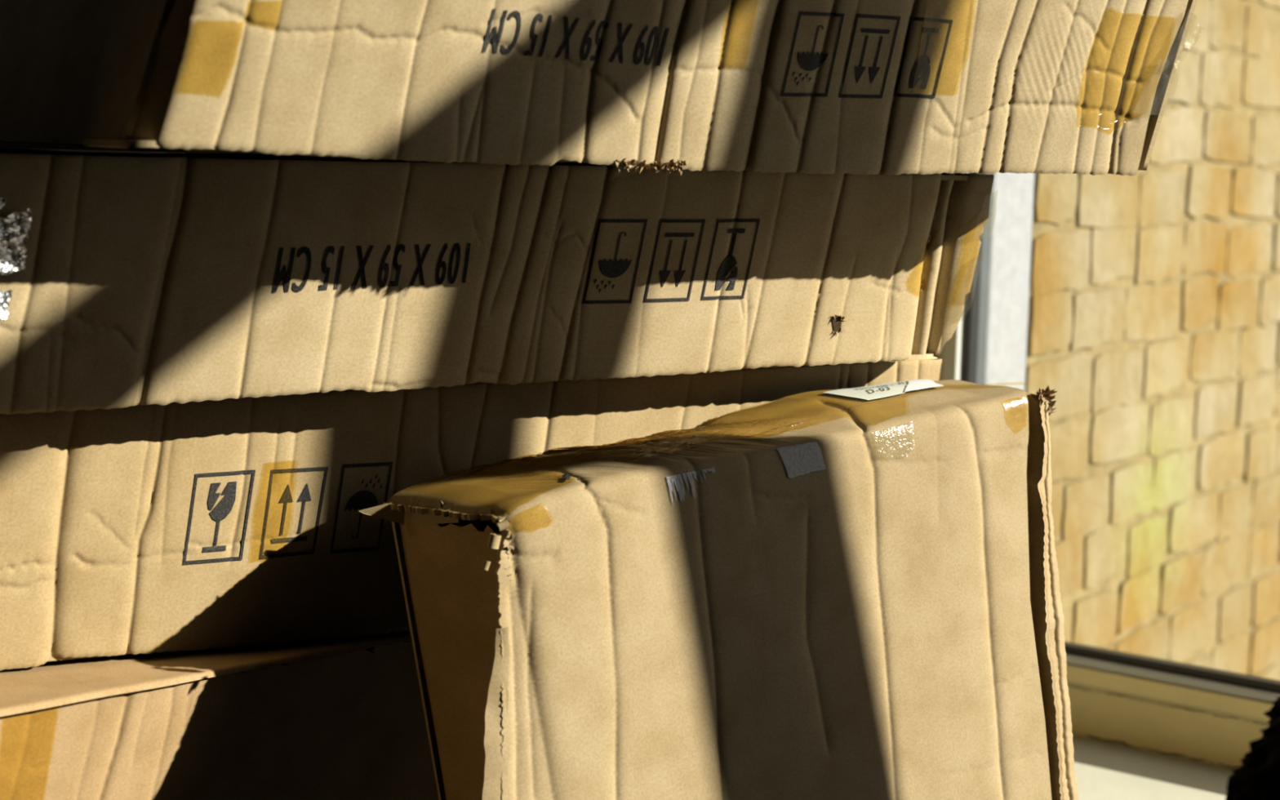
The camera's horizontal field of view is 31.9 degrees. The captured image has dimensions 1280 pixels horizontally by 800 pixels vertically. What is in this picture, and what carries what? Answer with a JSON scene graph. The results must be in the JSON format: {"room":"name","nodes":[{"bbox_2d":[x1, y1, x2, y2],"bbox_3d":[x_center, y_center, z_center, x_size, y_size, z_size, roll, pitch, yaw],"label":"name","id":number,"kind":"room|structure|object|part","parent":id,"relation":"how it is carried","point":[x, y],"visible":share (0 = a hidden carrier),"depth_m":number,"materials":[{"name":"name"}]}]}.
{"room":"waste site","nodes":[
{"label":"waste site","id":0,"kind":"room"},
{"bbox_2d":[0,142,190,152],"bbox_3d":[-1.918,-0.560,1.730,0.100,3.280,4.120,7,8,40],"label":"wall","id":1,"kind":"structure","parent":0,"point":[2,145],"depth_m":3.06,"materials":[{"name":"paint"}]},
{"bbox_2d":[190,148,1269,768],"bbox_3d":[1.545,-0.434,1.428,5.600,3.280,0.131,7,8,40],"label":"wall","id":2,"kind":"structure","parent":0,"point":[1201,735],"depth_m":2.28,"materials":[{"name":"beige paint"}]},
{"bbox_2d":[984,172,1034,390],"bbox_3d":[0.347,-0.912,2.428,0.205,2.520,0.088,7,8,40],"label":"trim","id":3,"kind":"structure","parent":2,"relation":"attached to","point":[1013,193],"depth_m":2.45,"materials":[{"name":"white paint"}]},
{"bbox_2d":[938,172,1279,799],"bbox_3d":[1.538,-0.666,1.152,3.500,2.398,0.352,7,8,40],"label":"window","id":4,"kind":"structure","parent":2,"relation":"in","point":[1104,771],"depth_m":2.25,"materials":[{"name":"beige paint"}]},
{"bbox_3d":[1.494,0.513,1.270,3.500,0.028,0.310,7,8,40],"label":"sill","id":5,"kind":"part","parent":4,"relation":"part of","materials":[{"name":"white paint"}]},
{"bbox_3d":[1.599,0.422,1.396,3.318,0.018,0.046,7,8,40],"label":"frame rail","id":6,"kind":"part","parent":4,"relation":"part of","materials":[{"name":"beige paint"}]},
{"bbox_2d":[1024,0,1279,680],"bbox_3d":[0.874,-0.081,3.249,0.106,2.130,1.752,6,8,33],"label":"wall","id":7,"kind":"structure","parent":0,"point":[1153,315],"depth_m":2.89,"materials":[{"name":"brick"}]},
{"bbox_3d":[0.215,1.383,0.102,6.938,0.100,6.756,2,7,0],"label":"floor","id":8,"kind":"structure","parent":0,"visible":0},
{"bbox_2d":[0,631,438,799],"bbox_3d":[-0.510,0.641,1.696,0.504,0.972,0.969,8,9,43],"label":"cardboard box","id":9,"kind":"object","parent":8,"relation":"on","point":[328,718],"visible":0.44,"depth_m":1.53,"materials":[{"name":"brown cardboard"}]},
{"bbox_3d":[-0.480,0.164,1.631,0.464,0.007,0.960,8,9,43],"label":"panel","id":10,"kind":"part","parent":9,"relation":"part of","materials":[{"name":"brown cardboard"}]},
{"bbox_2d":[0,359,942,670],"bbox_3d":[-0.276,0.048,1.826,0.910,0.188,0.510,-2,7,-30],"label":"cardboard box","id":11,"kind":"object","parent":9,"relation":"on","point":[227,522],"visible":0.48,"depth_m":1.55,"materials":[{"name":"brown cardboard"}]},
{"bbox_3d":[-0.292,0.136,1.837,0.886,0.006,0.496,-2,7,-30],"label":"panel","id":12,"kind":"part","parent":11,"relation":"part of","materials":[{"name":"beige cardboard"}]},
{"bbox_2d":[0,147,994,414],"bbox_3d":[-0.235,-0.108,1.748,0.898,0.166,0.548,-2,7,-30],"label":"cardboard box","id":13,"kind":"object","parent":11,"relation":"on","point":[127,278],"visible":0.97,"depth_m":1.53,"materials":[{"name":"brown cardboard"}]},
{"bbox_3d":[-0.222,-0.186,1.747,0.859,0.008,0.496,-2,7,-30],"label":"panel","id":14,"kind":"part","parent":13,"relation":"part of","materials":[{"name":"cardboard"}]},
{"bbox_2d":[0,0,1197,176],"bbox_3d":[-0.059,-0.260,1.697,0.811,0.169,0.525,-2,7,-30],"label":"cardboard box","id":15,"kind":"object","parent":13,"relation":"on","point":[896,87],"visible":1,"depth_m":1.47,"materials":[{"name":"brown cardboard"}]},
{"bbox_3d":[-0.397,-0.252,1.516,0.045,0.156,0.503,-2,7,-30],"label":"panel","id":16,"kind":"part","parent":15,"relation":"part of","materials":[{"name":"cardboard"}]},
{"bbox_3d":[-0.086,-0.189,1.708,0.771,0.008,0.496,-2,7,-30],"label":"panel","id":17,"kind":"part","parent":15,"relation":"part of","materials":[{"name":"cardboard"}]},
{"bbox_3d":[-0.188,-0.290,1.908,0.799,0.158,0.029,-2,7,-30],"label":"panel","id":18,"kind":"part","parent":15,"relation":"part of","materials":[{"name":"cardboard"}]},
{"bbox_3d":[0.277,-0.277,1.891,0.033,0.160,0.522,-2,7,-30],"label":"panel","id":19,"kind":"part","parent":15,"relation":"part of","materials":[{"name":"cardboard"}]},
{"bbox_3d":[-0.263,-0.040,1.770,0.866,0.020,0.496,-2,7,-30],"label":"panel","id":20,"kind":"part","parent":13,"relation":"part of","materials":[{"name":"cardboard"}]},
{"bbox_3d":[0.131,-0.133,1.970,0.030,0.144,0.520,-2,7,-30],"label":"panel","id":21,"kind":"part","parent":13,"relation":"part of","materials":[{"name":"cardboard"}]},
{"bbox_3d":[-0.264,-0.036,1.820,0.890,0.018,0.496,-2,7,-30],"label":"panel","id":22,"kind":"part","parent":11,"relation":"part of","materials":[{"name":"beige cardboard"}]},
{"bbox_2d":[359,379,1079,799],"bbox_3d":[0.139,0.543,1.652,0.648,1.097,0.267,-3,8,-32],"label":"cardboard box","id":23,"kind":"object","parent":8,"relation":"on","point":[854,593],"visible":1,"depth_m":1.57,"materials":[{"name":"beige cardboard"}]},
{"bbox_3d":[0.107,0.541,1.700,0.600,1.079,0.144,-3,8,-32],"label":"panel","id":24,"kind":"part","parent":23,"relation":"part of","materials":[{"name":"cardboard"}]},
{"bbox_3d":[-0.042,0.588,1.548,0.304,1.014,0.060,3,7,16],"label":"panel","id":25,"kind":"part","parent":23,"relation":"part of","materials":[{"name":"brown cardboard"}]},
{"bbox_3d":[0.060,0.033,1.628,0.489,0.078,0.121,-3,8,-34],"label":"panel","id":26,"kind":"part","parent":23,"relation":"part of","materials":[{"name":"cardboard"}]},
{"bbox_3d":[0.339,0.507,1.776,0.258,1.027,0.083,3,7,13],"label":"panel","id":27,"kind":"part","parent":23,"relation":"part of","materials":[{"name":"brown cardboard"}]},
{"bbox_2d":[1225,696,1279,799],"bbox_3d":[0.502,0.626,1.225,0.458,1.165,0.455,1,7,-4],"label":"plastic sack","id":28,"kind":"object","parent":8,"relation":"on","point":[1258,777],"visible":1,"depth_m":1.19,"materials":[{"name":"black plastic"}]}
]}

